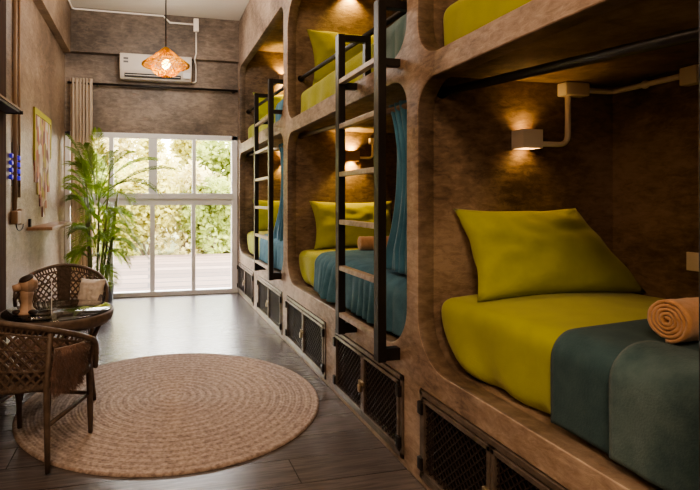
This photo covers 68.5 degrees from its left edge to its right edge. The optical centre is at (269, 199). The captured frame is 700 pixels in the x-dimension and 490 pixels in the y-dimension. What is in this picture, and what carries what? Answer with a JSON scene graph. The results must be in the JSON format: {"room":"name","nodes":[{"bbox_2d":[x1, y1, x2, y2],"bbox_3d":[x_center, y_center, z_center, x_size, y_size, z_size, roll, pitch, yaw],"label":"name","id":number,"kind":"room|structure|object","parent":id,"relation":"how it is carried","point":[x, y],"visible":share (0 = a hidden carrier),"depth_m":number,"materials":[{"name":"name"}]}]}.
{"room":"dormitory","nodes":[
{"label":"dormitory","id":0,"kind":"room"},
{"bbox_2d":[6,0,64,343],"bbox_3d":[-1.478,-0.550,1.715,0.116,3.500,9.220,0,0,-13],"label":"wall","id":1,"kind":"structure","parent":0,"point":[42,57],"depth_m":4.56,"materials":[{"name":"paint"}]},
{"bbox_2d":[0,0,5,398],"bbox_3d":[-1.628,-0.275,2.841,0.145,2.950,0.480,0,0,-13],"label":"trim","id":2,"kind":"structure","parent":1,"relation":"attached to","point":[2,2],"depth_m":3.01,"materials":[{"name":"brown wood"}]},
{"bbox_2d":[9,142,13,185],"bbox_3d":[-1.887,-0.260,3.684,0.024,0.320,0.040,0,0,-13],"label":"fairy lights","id":3,"kind":"object","parent":1,"relation":"attached to","point":[11,155],"visible":1,"depth_m":3.67,"materials":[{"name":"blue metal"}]},
{"bbox_2d":[0,94,22,114],"bbox_3d":[-1.489,-0.540,2.788,0.099,0.034,0.613,0,0,-13],"label":"shelf","id":4,"kind":"object","parent":1,"relation":"attached to","point":[6,105],"visible":1,"depth_m":2.91,"materials":[{"name":"brown wood"}]},
{"bbox_2d":[13,0,16,210],"bbox_3d":[-1.913,-0.830,3.790,0.027,1.820,0.028,0,0,-13],"label":"pipe","id":5,"kind":"object","parent":1,"relation":"attached to","point":[14,1],"visible":1,"depth_m":3.78,"materials":[{"name":"brown"}]},
{"bbox_2d":[11,209,24,230],"bbox_3d":[-1.921,0.154,3.871,0.049,0.169,0.300,0,0,-13],"label":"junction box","id":6,"kind":"object","parent":1,"relation":"attached to","point":[17,217],"visible":0.99,"depth_m":3.78,"materials":[{"name":"beige"}]},
{"bbox_2d":[17,146,20,186],"bbox_3d":[-1.938,-0.260,3.898,0.024,0.320,0.040,0,0,-13],"label":"fairy lights","id":7,"kind":"object","parent":1,"relation":"attached to","point":[19,156],"visible":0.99,"depth_m":3.88,"materials":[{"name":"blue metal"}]},
{"bbox_2d":[18,0,20,196],"bbox_3d":[-1.953,-0.880,3.935,0.017,1.720,0.018,0,0,-13],"label":"pipe","id":8,"kind":"object","parent":1,"relation":"attached to","point":[19,1],"visible":1,"depth_m":3.93,"materials":[{"name":"beige"}]},
{"bbox_2d":[27,219,71,230],"bbox_3d":[-2.061,0.207,4.783,0.199,0.095,1.140,0,0,-13],"label":"wall shelf","id":9,"kind":"object","parent":1,"relation":"attached to","point":[51,225],"visible":1,"depth_m":4.34,"materials":[{"name":"brown wood"}]},
{"bbox_2d":[33,0,70,52],"bbox_3d":[-1.385,-2.025,1.675,0.080,0.550,8.900,0,0,-13],"label":"trim","id":10,"kind":"structure","parent":1,"relation":"attached to","point":[56,14],"depth_m":5.34,"materials":[{"name":"paint"}]},
{"bbox_2d":[65,53,237,135],"bbox_3d":[-0.967,-1.565,6.513,3.130,1.470,0.120,0,0,-13],"label":"wall","id":11,"kind":"structure","parent":0,"point":[116,109],"depth_m":6.34,"materials":[{"name":"paint"}]},
{"bbox_2d":[65,131,237,298],"bbox_3d":[-1.450,0.185,6.347,2.102,2.030,0.100,0,0,-13],"label":"window","id":12,"kind":"structure","parent":11,"relation":"in","point":[152,198],"depth_m":6.39,"materials":[{"name":"white metal"}]},
{"bbox_2d":[67,81,237,92],"bbox_3d":[-1.425,-1.402,6.299,2.060,0.033,0.083,0,0,-13],"label":"curtain rod","id":13,"kind":"object","parent":11,"relation":"attached to","point":[68,82],"visible":1,"depth_m":6.27,"materials":[{"name":"black metal"}]},
{"bbox_2d":[70,77,92,297],"bbox_3d":[-2.262,-0.145,6.067,0.255,2.630,0.077,0,0,-13],"label":"window curtain","id":14,"kind":"object","parent":13,"relation":"hanging from","point":[81,95],"visible":0.48,"depth_m":6.04,"materials":[{"name":"beige fabric"}]},
{"bbox_2d":[71,7,238,63],"bbox_3d":[-1.437,-2.038,6.288,2.112,0.525,0.100,0,0,-13],"label":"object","id":15,"kind":"structure","parent":11,"relation":"attached to","point":[92,32],"depth_m":6.22,"materials":[{"name":"paint"}]},
{"bbox_2d":[120,53,191,83],"bbox_3d":[-1.407,-1.620,6.244,0.860,0.300,0.197,0,0,-13],"label":"air conditioner","id":16,"kind":"object","parent":11,"relation":"attached to","point":[131,69],"visible":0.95,"depth_m":6.14,"materials":[{"name":"beige plastic"}]},
{"bbox_2d":[124,73,180,79],"bbox_3d":[-1.437,-1.514,6.197,0.670,0.043,0.078,0,0,-13],"label":"air vent","id":17,"kind":"object","parent":16,"relation":"attached to","point":[127,76],"depth_m":6.16,"materials":[{"name":"white plastic"}]},
{"bbox_2d":[191,32,196,83],"bbox_3d":[-0.957,-1.795,6.379,0.073,0.630,0.105,0,0,-13],"label":"conduit","id":18,"kind":"object","parent":11,"relation":"attached to","point":[195,32],"visible":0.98,"depth_m":6.34,"materials":[{"name":"white plastic"}]},
{"bbox_2d":[193,18,198,31],"bbox_3d":[-0.926,-2.190,6.332,0.065,0.160,0.049,0,0,-13],"label":"junction box","id":19,"kind":"object","parent":11,"relation":"attached to","point":[195,20],"visible":1,"depth_m":6.31,"materials":[{"name":"white plastic"}]},
{"bbox_2d":[70,0,248,20],"bbox_3d":[0.134,-2.340,2.098,3.430,0.080,9.220,0,0,-13],"label":"ceiling","id":20,"kind":"structure","parent":0,"point":[213,9],"depth_m":6.00,"materials":[{"name":"paint"}]},
{"bbox_2d":[68,0,193,24],"bbox_3d":[-1.569,-2.237,5.790,1.446,0.096,0.791,0,0,-13],"label":"conduit","id":21,"kind":"object","parent":20,"relation":"attached to","point":[70,4],"visible":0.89,"depth_m":6.14,"materials":[{"name":"white plastic"}]},
{"bbox_2d":[141,0,189,77],"bbox_3d":[-0.808,-1.626,3.920,0.373,1.346,0.373,0,0,-13],"label":"pendant lamp","id":22,"kind":"object","parent":20,"relation":"hanging from","point":[166,63],"visible":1,"depth_m":3.88,"materials":[{"name":"orange wicker"}]},
{"bbox_2d":[0,293,426,489],"bbox_3d":[-0.362,1.230,1.980,2.412,0.060,9.220,0,0,-13],"label":"floor","id":23,"kind":"structure","parent":0,"point":[337,451],"depth_m":2.58,"materials":[{"name":"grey wood"}]},
{"bbox_2d":[13,263,108,341],"bbox_3d":[-1.522,0.843,3.708,0.644,0.690,0.584,0,0,-20],"label":"rattan chair","id":24,"kind":"object","parent":23,"relation":"on","point":[64,274],"visible":0.47,"depth_m":3.92,"materials":[{"name":"brown wicker"}]},
{"bbox_2d":[78,278,105,300],"bbox_3d":[-1.346,0.688,3.801,0.211,0.187,0.128,0,0,13],"label":"cushion","id":25,"kind":"object","parent":24,"relation":"on","point":[90,289],"visible":0.81,"depth_m":3.76,"materials":[{"name":"beige fabric"}]},
{"bbox_2d":[61,127,176,303],"bbox_3d":[-1.641,0.230,5.357,1.179,1.936,0.931,0,0,8],"label":"potted palm","id":26,"kind":"object","parent":23,"relation":"on","point":[85,164],"visible":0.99,"depth_m":5.26,"materials":[{"name":"green plant"}]},
{"bbox_2d":[103,282,114,303],"bbox_3d":[-1.848,1.049,5.399,0.370,0.298,0.370,0,0,-13],"label":"pot","id":27,"kind":"object","parent":26,"relation":"on","point":[111,291],"depth_m":5.36,"materials":[{"name":"grey"}]},
{"bbox_2d":[12,353,318,477],"bbox_3d":[-0.580,1.193,3.054,1.744,0.013,1.744,0,0,-13],"label":"round rug","id":28,"kind":"object","parent":23,"relation":"on","point":[162,415],"visible":0.94,"depth_m":2.77,"materials":[{"name":"fabric"}]},
{"bbox_2d":[0,320,98,473],"bbox_3d":[-1.139,0.842,2.381,0.644,0.690,0.584,0,0,7],"label":"rattan chair","id":29,"kind":"object","parent":28,"relation":"on","point":[9,387],"visible":0.68,"depth_m":2.18,"materials":[{"name":"brown wicker"}]},
{"bbox_2d":[4,337,100,400],"bbox_3d":[-1.084,0.755,2.411,0.580,0.233,0.478,0,0,11],"label":"fur throw","id":30,"kind":"object","parent":29,"relation":"on","point":[68,362],"visible":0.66,"depth_m":2.23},
{"bbox_2d":[0,299,113,415],"bbox_3d":[-1.253,0.917,2.981,0.636,0.543,0.636,0,0,-13],"label":"table","id":31,"kind":"object","parent":28,"relation":"on","point":[72,314],"visible":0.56,"depth_m":2.89,"materials":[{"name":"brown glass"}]},
{"bbox_2d":[12,274,37,315],"bbox_3d":[-1.383,0.534,2.866,0.141,0.221,0.120,0,0,-13],"label":"figurine","id":32,"kind":"object","parent":31,"relation":"on","point":[27,284],"visible":1,"depth_m":2.83,"materials":[{"name":"brown wood"}]},
{"bbox_2d":[28,279,51,316],"bbox_3d":[-1.288,0.544,2.829,0.122,0.199,0.070,0,0,-28],"label":"card holder","id":33,"kind":"object","parent":31,"relation":"on","point":[42,314],"visible":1,"depth_m":2.84,"materials":[{"name":"clear plastic"}]},
{"bbox_2d":[238,0,698,489],"bbox_3d":[0.909,-0.549,3.402,1.118,3.499,6.799,0,0,-13],"label":"bunk bed","id":34,"kind":"object","parent":23,"relation":"on","point":[629,164],"visible":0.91,"depth_m":2.21,"materials":[{"name":"brown wood"}]},
{"bbox_2d":[237,262,253,305],"bbox_3d":[-0.272,0.983,6.051,0.112,0.371,0.994,0,0,-13],"label":"locker","id":35,"kind":"object","parent":34,"relation":"in","point":[247,291],"visible":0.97,"depth_m":6.01,"materials":[{"name":"metal"}]},
{"bbox_2d":[247,230,273,255],"bbox_3d":[0.389,0.520,5.522,0.934,0.292,2.145,0,0,-13],"label":"mattress","id":36,"kind":"object","parent":34,"relation":"on","point":[250,236],"visible":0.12,"depth_m":6.16,"materials":[{"name":"fabric"}]},
{"bbox_2d":[253,200,279,230],"bbox_3d":[0.124,0.194,6.485,0.693,0.401,0.218,0,0,-13],"label":"pillow","id":37,"kind":"object","parent":36,"relation":"on","point":[263,213],"visible":0.18,"depth_m":6.37,"materials":[{"name":"fabric"}]},
{"bbox_2d":[259,234,282,270],"bbox_3d":[0.441,0.501,5.060,0.899,0.298,1.204,0,0,-13],"label":"blanket","id":38,"kind":"object","parent":36,"relation":"on","point":[277,244],"visible":0.23,"depth_m":4.87,"materials":[{"name":"blue fabric"}]},
{"bbox_2d":[248,108,275,138],"bbox_3d":[0.394,-0.840,5.523,0.922,0.253,2.145,0,0,-13],"label":"mattress","id":39,"kind":"object","parent":34,"relation":"on","point":[262,127],"visible":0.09,"depth_m":5.73,"materials":[{"name":"fabric"}]},
{"bbox_2d":[253,92,282,119],"bbox_3d":[0.126,-1.164,6.476,0.693,0.427,0.210,0,0,-13],"label":"pillow","id":40,"kind":"object","parent":39,"relation":"on","point":[263,109],"visible":0.16,"depth_m":6.37,"materials":[{"name":"fabric"}]},
{"bbox_2d":[276,99,282,121],"bbox_3d":[0.503,-0.853,4.729,0.829,0.266,0.531,0,0,-13],"label":"blanket","id":41,"kind":"object","parent":39,"relation":"on","point":[279,106],"visible":0.16,"depth_m":4.73,"materials":[{"name":"blue fabric"}]},
{"bbox_2d":[246,87,282,113],"bbox_3d":[-0.025,-1.085,5.416,0.056,0.145,2.194,0,0,-13],"label":"curtain rod","id":42,"kind":"object","parent":34,"relation":"attached to","point":[278,91],"visible":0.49,"depth_m":5.46,"materials":[{"name":"black metal"}]},
{"bbox_2d":[247,146,282,156],"bbox_3d":[-0.025,-0.530,5.416,0.056,0.135,2.194,0,0,-13],"label":"curtain rod","id":43,"kind":"object","parent":34,"relation":"attached to","point":[277,147],"visible":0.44,"depth_m":5.26,"materials":[{"name":"metal"}]},
{"bbox_2d":[273,143,282,240],"bbox_3d":[0.137,-0.068,4.734,0.066,0.936,0.741,0,0,-13],"label":"curtain","id":44,"kind":"object","parent":43,"relation":"hanging from","point":[278,229],"visible":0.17,"depth_m":4.80,"materials":[{"name":"blue fabric"}]},
{"bbox_2d":[254,79,282,279],"bbox_3d":[0.010,-0.177,4.705,0.195,1.745,0.660,0,0,-13],"label":"ladder","id":45,"kind":"object","parent":34,"relation":"attached to","point":[268,120],"visible":0.83,"depth_m":4.46,"materials":[{"name":"black steel"},{"name":"wood"}]},
{"bbox_2d":[257,276,281,334],"bbox_3d":[0.013,0.983,4.849,0.112,0.371,0.984,0,0,-13],"label":"locker","id":46,"kind":"object","parent":34,"relation":"in","point":[271,310],"visible":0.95,"depth_m":4.81,"materials":[{"name":"metal"}]},
{"bbox_2d":[285,296,325,378],"bbox_3d":[0.273,0.983,3.755,0.112,0.371,0.954,0,0,-13],"label":"locker","id":47,"kind":"object","parent":34,"relation":"in","point":[305,331],"visible":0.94,"depth_m":3.70,"materials":[{"name":"wood"},{"name":"black steel mesh"},{"name":"brass"}]},
{"bbox_2d":[299,247,358,286],"bbox_3d":[0.901,0.533,3.357,0.930,0.286,1.975,0,0,-13],"label":"mattress","id":48,"kind":"object","parent":34,"relation":"on","point":[307,258],"visible":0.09,"depth_m":4.01,"materials":[{"name":"fabric"}]},
{"bbox_2d":[309,201,391,249],"bbox_3d":[0.709,0.206,4.241,0.756,0.399,0.224,0,0,-13],"label":"pillow","id":49,"kind":"object","parent":48,"relation":"on","point":[324,212],"visible":0.57,"depth_m":4.16,"materials":[{"name":"fabric"}]},
{"bbox_2d":[314,250,406,336],"bbox_3d":[0.887,0.512,3.089,0.944,0.297,1.444,0,0,-13],"label":"blanket","id":50,"kind":"object","parent":48,"relation":"on","point":[359,292],"visible":0.42,"depth_m":2.91,"materials":[{"name":"teal fabric"}]},
{"bbox_2d":[357,236,388,249],"bbox_3d":[0.836,0.319,3.736,0.365,0.106,0.101,0,0,-5],"label":"rolled towel","id":51,"kind":"object","parent":50,"relation":"on","point":[363,242],"visible":0.36,"depth_m":3.69,"materials":[{"name":"orange fabric"}]},
{"bbox_2d":[301,43,373,112],"bbox_3d":[0.906,-0.794,3.358,0.927,0.263,1.981,0,0,-13],"label":"mattress","id":52,"kind":"object","parent":34,"relation":"on","point":[324,88],"visible":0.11,"depth_m":3.55,"materials":[{"name":"fabric"}]},
{"bbox_2d":[307,29,373,84],"bbox_3d":[0.720,-1.171,4.236,0.819,0.522,0.250,0,0,-13],"label":"pillow","id":53,"kind":"object","parent":52,"relation":"on","point":[323,42],"visible":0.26,"depth_m":4.14,"materials":[{"name":"fabric"}]},
{"bbox_2d":[386,14,405,57],"bbox_3d":[1.013,-0.810,2.594,0.824,0.274,0.421,0,0,-13],"label":"blanket","id":54,"kind":"object","parent":52,"relation":"on","point":[395,33],"visible":0.21,"depth_m":2.50,"materials":[{"name":"teal fabric"}]},
{"bbox_2d":[298,11,405,80],"bbox_3d":[0.490,-0.973,3.251,0.056,0.140,2.024,0,0,-13],"label":"curtain rod","id":55,"kind":"object","parent":34,"relation":"attached to","point":[398,14],"visible":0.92,"depth_m":3.17,"materials":[{"name":"black metal"}]},
{"bbox_2d":[298,102,406,138],"bbox_3d":[0.490,-0.495,3.251,0.056,0.135,2.024,0,0,-13],"label":"curtain rod","id":56,"kind":"object","parent":34,"relation":"attached to","point":[404,105],"visible":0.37,"depth_m":3.53,"materials":[{"name":"metal"}]},
{"bbox_2d":[386,100,406,274],"bbox_3d":[0.679,-0.065,2.489,0.064,0.861,0.405,0,0,-13],"label":"curtain","id":57,"kind":"object","parent":56,"relation":"hanging from","point":[396,248],"visible":0.41,"depth_m":2.53,"materials":[{"name":"blue fabric"}]},
{"bbox_2d":[345,151,359,161],"bbox_3d":[0.702,-0.372,4.290,0.100,0.085,0.074,0,0,-13],"label":"wall lamp","id":58,"kind":"object","parent":34,"relation":"attached to","point":[351,156],"visible":1,"depth_m":4.26,"materials":[{"name":"beige metal"}]},
{"bbox_2d":[360,144,373,158],"bbox_3d":[0.821,-0.416,4.341,0.152,0.128,0.022,0,0,-13],"label":"conduit pipe","id":59,"kind":"object","parent":34,"relation":"attached to","point":[372,145],"visible":0.94,"depth_m":4.35,"materials":[{"name":"white plastic"}]},
{"bbox_2d":[332,332,403,458],"bbox_3d":[0.524,0.983,2.702,0.112,0.371,0.859,0,0,-13],"label":"locker","id":60,"kind":"object","parent":34,"relation":"in","point":[374,390],"visible":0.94,"depth_m":2.64,"materials":[{"name":"wood"},{"name":"metal"},{"name":"black steel"}]},
{"bbox_2d":[335,0,406,362],"bbox_3d":[0.520,-0.087,2.560,0.195,1.645,0.543,0,0,-13],"label":"ladder","id":61,"kind":"object","parent":34,"relation":"attached to","point":[344,322],"visible":0.84,"depth_m":2.33,"materials":[{"name":"black steel"},{"name":"wood"}]},
{"bbox_2d":[369,138,373,143],"bbox_3d":[0.885,-0.506,4.352,0.065,0.053,0.039,0,0,-13],"label":"junction box","id":62,"kind":"object","parent":34,"relation":"attached to","point":[371,140],"visible":0.51,"depth_m":4.33,"materials":[{"name":"white plastic"}]},
{"bbox_2d":[443,0,531,45],"bbox_3d":[1.403,-0.730,1.266,0.918,0.253,2.074,0,0,-13],"label":"mattress","id":63,"kind":"object","parent":34,"relation":"on","point":[462,17],"visible":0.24,"depth_m":1.94,"materials":[{"name":"fabric"}]},
{"bbox_2d":[417,389,567,489],"bbox_3d":[0.765,0.983,1.688,0.112,0.371,0.924,0,0,-13],"label":"locker","id":64,"kind":"object","parent":34,"relation":"in","point":[456,454],"visible":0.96,"depth_m":1.87,"materials":[{"name":"wood"},{"name":"metal"},{"name":"black steel"}]},
{"bbox_2d":[511,129,542,149],"bbox_3d":[1.138,-0.268,2.236,0.100,0.082,0.074,0,0,-13],"label":"wall lamp","id":65,"kind":"object","parent":34,"relation":"attached to","point":[522,139],"visible":1,"depth_m":2.20,"materials":[{"name":"white plastic"}]},
{"bbox_2d":[441,292,664,414],"bbox_3d":[1.398,0.539,1.266,0.938,0.298,2.076,0,0,-13],"label":"mattress","id":66,"kind":"object","parent":34,"relation":"on","point":[507,344],"visible":0.49,"depth_m":1.81,"materials":[{"name":"fabric"}]},
{"bbox_2d":[453,208,645,301],"bbox_3d":[1.213,0.220,2.184,0.840,0.369,0.244,0,0,-13],"label":"pillow","id":67,"kind":"object","parent":66,"relation":"on","point":[515,253],"visible":1,"depth_m":2.09,"materials":[{"name":"fabric"}]},
{"bbox_2d":[550,319,698,489],"bbox_3d":[1.418,0.517,0.936,0.904,0.306,1.406,0,0,-13],"label":"blanket","id":68,"kind":"object","parent":66,"relation":"on","point":[629,393],"visible":0.91,"depth_m":1.26,"materials":[{"name":"teal fabric"}]},
{"bbox_2d":[647,297,698,343],"bbox_3d":[1.236,0.325,1.396,0.365,0.118,0.112,0,0,-15],"label":"rolled towel","id":69,"kind":"object","parent":68,"relation":"on","point":[675,320],"visible":0.94,"depth_m":1.34,"materials":[{"name":"orange fabric"}]},
{"bbox_2d":[543,96,570,146],"bbox_3d":[1.278,-0.356,2.285,0.191,0.232,0.025,0,0,-13],"label":"conduit pipe","id":70,"kind":"object","parent":34,"relation":"attached to","point":[567,136],"visible":0.94,"depth_m":2.29,"materials":[{"name":"white plastic"}]},
{"bbox_2d":[437,26,698,98],"bbox_3d":[0.987,-0.383,1.159,0.056,0.220,2.124,0,0,-13],"label":"curtain rod","id":71,"kind":"object","parent":34,"relation":"attached to","point":[690,35],"visible":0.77,"depth_m":1.44,"materials":[{"name":"black metal"}]},
{"bbox_2d":[557,81,589,97],"bbox_3d":[1.385,-0.502,2.305,0.130,0.061,0.054,0,0,-13],"label":"junction box","id":72,"kind":"object","parent":34,"relation":"attached to","point":[573,89],"visible":0.99,"depth_m":2.28,"materials":[{"name":"white plastic"}]},
{"bbox_2d":[590,74,678,94],"bbox_3d":[1.572,-0.505,2.197,0.180,0.038,0.334,0,0,-13],"label":"conduit pipe","id":73,"kind":"object","parent":34,"relation":"attached to","point":[645,84],"visible":0.91,"depth_m":2.23,"materials":[{"name":"white plastic"}]},
{"bbox_2d":[679,64,698,85],"bbox_3d":[1.685,-0.496,2.014,0.049,0.073,0.070,0,0,-13],"label":"junction box","id":74,"kind":"object","parent":34,"relation":"attached to","point":[689,75],"visible":1,"depth_m":2.00,"materials":[{"name":"white plastic"}]},
{"bbox_2d":[686,252,698,271],"bbox_3d":[1.704,0.247,2.016,0.011,0.075,0.075,0,0,-13],"label":"wall socket","id":75,"kind":"object","parent":34,"relation":"attached to","point":[692,258],"visible":1,"depth_m":2.03,"materials":[{"name":"white plastic"}]},
{"bbox_2d":[699,0,699,489],"bbox_3d":[0.962,-0.087,0.699,0.195,1.645,0.556,0,0,-13],"label":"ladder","id":76,"kind":"object","parent":34,"relation":"attached to","point":[699,0],"visible":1,"depth_m":0.94,"materials":[{"name":"black metal"}]},
{"label":"outside","id":77,"kind":"structure","parent":0,"visible":0},
{"bbox_2d":[93,253,230,291],"bbox_3d":[-1.099,1.228,8.951,16.000,0.045,4.675,0,0,-13],"label":"deck","id":78,"kind":"object","parent":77,"point":[172,272],"visible":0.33,"depth_m":8.39,"materials":[{"name":"white wood"}]},
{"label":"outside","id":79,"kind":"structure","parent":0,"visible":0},
{"bbox_2d":[94,227,230,256],"bbox_3d":[-5.930,1.385,24.955,50.000,0.130,28.700,0,0,-13],"label":"ground","id":80,"kind":"structure","parent":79,"point":[172,248],"depth_m":13.74,"materials":[{"name":"soil"}]},
{"bbox_2d":[93,205,102,255],"bbox_3d":[-4.645,0.527,11.456,1.832,1.806,1.476,0,0,-13],"label":"shrub","id":81,"kind":"object","parent":80,"relation":"on","point":[95,230],"visible":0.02,"depth_m":11.58,"materials":[{"name":"green plant"}]},
{"bbox_2d":[93,154,140,255],"bbox_3d":[-3.892,0.137,12.356,1.682,2.687,1.679,0,0,-13],"label":"shrub","id":82,"kind":"object","parent":80,"relation":"on","point":[131,165],"visible":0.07,"depth_m":11.96,"materials":[{"name":"green plant"}]},
{"bbox_2d":[93,138,143,241],"bbox_3d":[-5.446,-1.173,15.436,3.186,5.551,2.614,0,0,-13],"label":"tree","id":83,"kind":"object","parent":80,"relation":"on","point":[119,144],"visible":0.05,"depth_m":14.99,"materials":[{"name":"green plant"}]},
{"bbox_2d":[104,158,182,255],"bbox_3d":[-2.947,0.205,11.866,1.934,2.410,1.550,0,0,-13],"label":"shrub","id":84,"kind":"object","parent":80,"relation":"on","point":[142,212],"visible":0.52,"depth_m":11.63,"materials":[{"name":"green plant"}]},
{"bbox_2d":[124,139,203,236],"bbox_3d":[-3.305,-0.755,16.552,2.964,4.193,2.928,0,0,14],"label":"tree","id":85,"kind":"object","parent":80,"relation":"on","point":[182,149],"visible":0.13,"depth_m":16.55,"materials":[{"name":"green plant"}]},
{"bbox_2d":[136,149,213,254],"bbox_3d":[-2.299,0.104,12.426,1.973,2.692,1.634,0,0,-13],"label":"shrub","id":86,"kind":"object","parent":80,"relation":"on","point":[160,237],"visible":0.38,"depth_m":12.02,"materials":[{"name":"green plant"}]},
{"bbox_2d":[175,176,230,253],"bbox_3d":[-1.371,0.420,12.133,1.875,2.073,1.455,0,0,-13],"label":"shrub","id":87,"kind":"object","parent":80,"relation":"on","point":[220,226],"visible":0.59,"depth_m":11.85,"materials":[{"name":"green plant"}]},
{"bbox_2d":[189,140,230,213],"bbox_3d":[-1.272,-0.461,16.205,2.867,3.624,2.288,0,0,7],"label":"tree","id":88,"kind":"object","parent":80,"relation":"on","point":[215,155],"visible":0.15,"depth_m":15.80,"materials":[{"name":"green plant"}]},
{"bbox_2d":[206,172,230,251],"bbox_3d":[-0.776,0.195,13.086,2.076,2.512,1.664,0,0,-13],"label":"shrub","id":89,"kind":"object","parent":80,"relation":"on","point":[211,174],"visible":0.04,"depth_m":12.95,"materials":[{"name":"green plant"}]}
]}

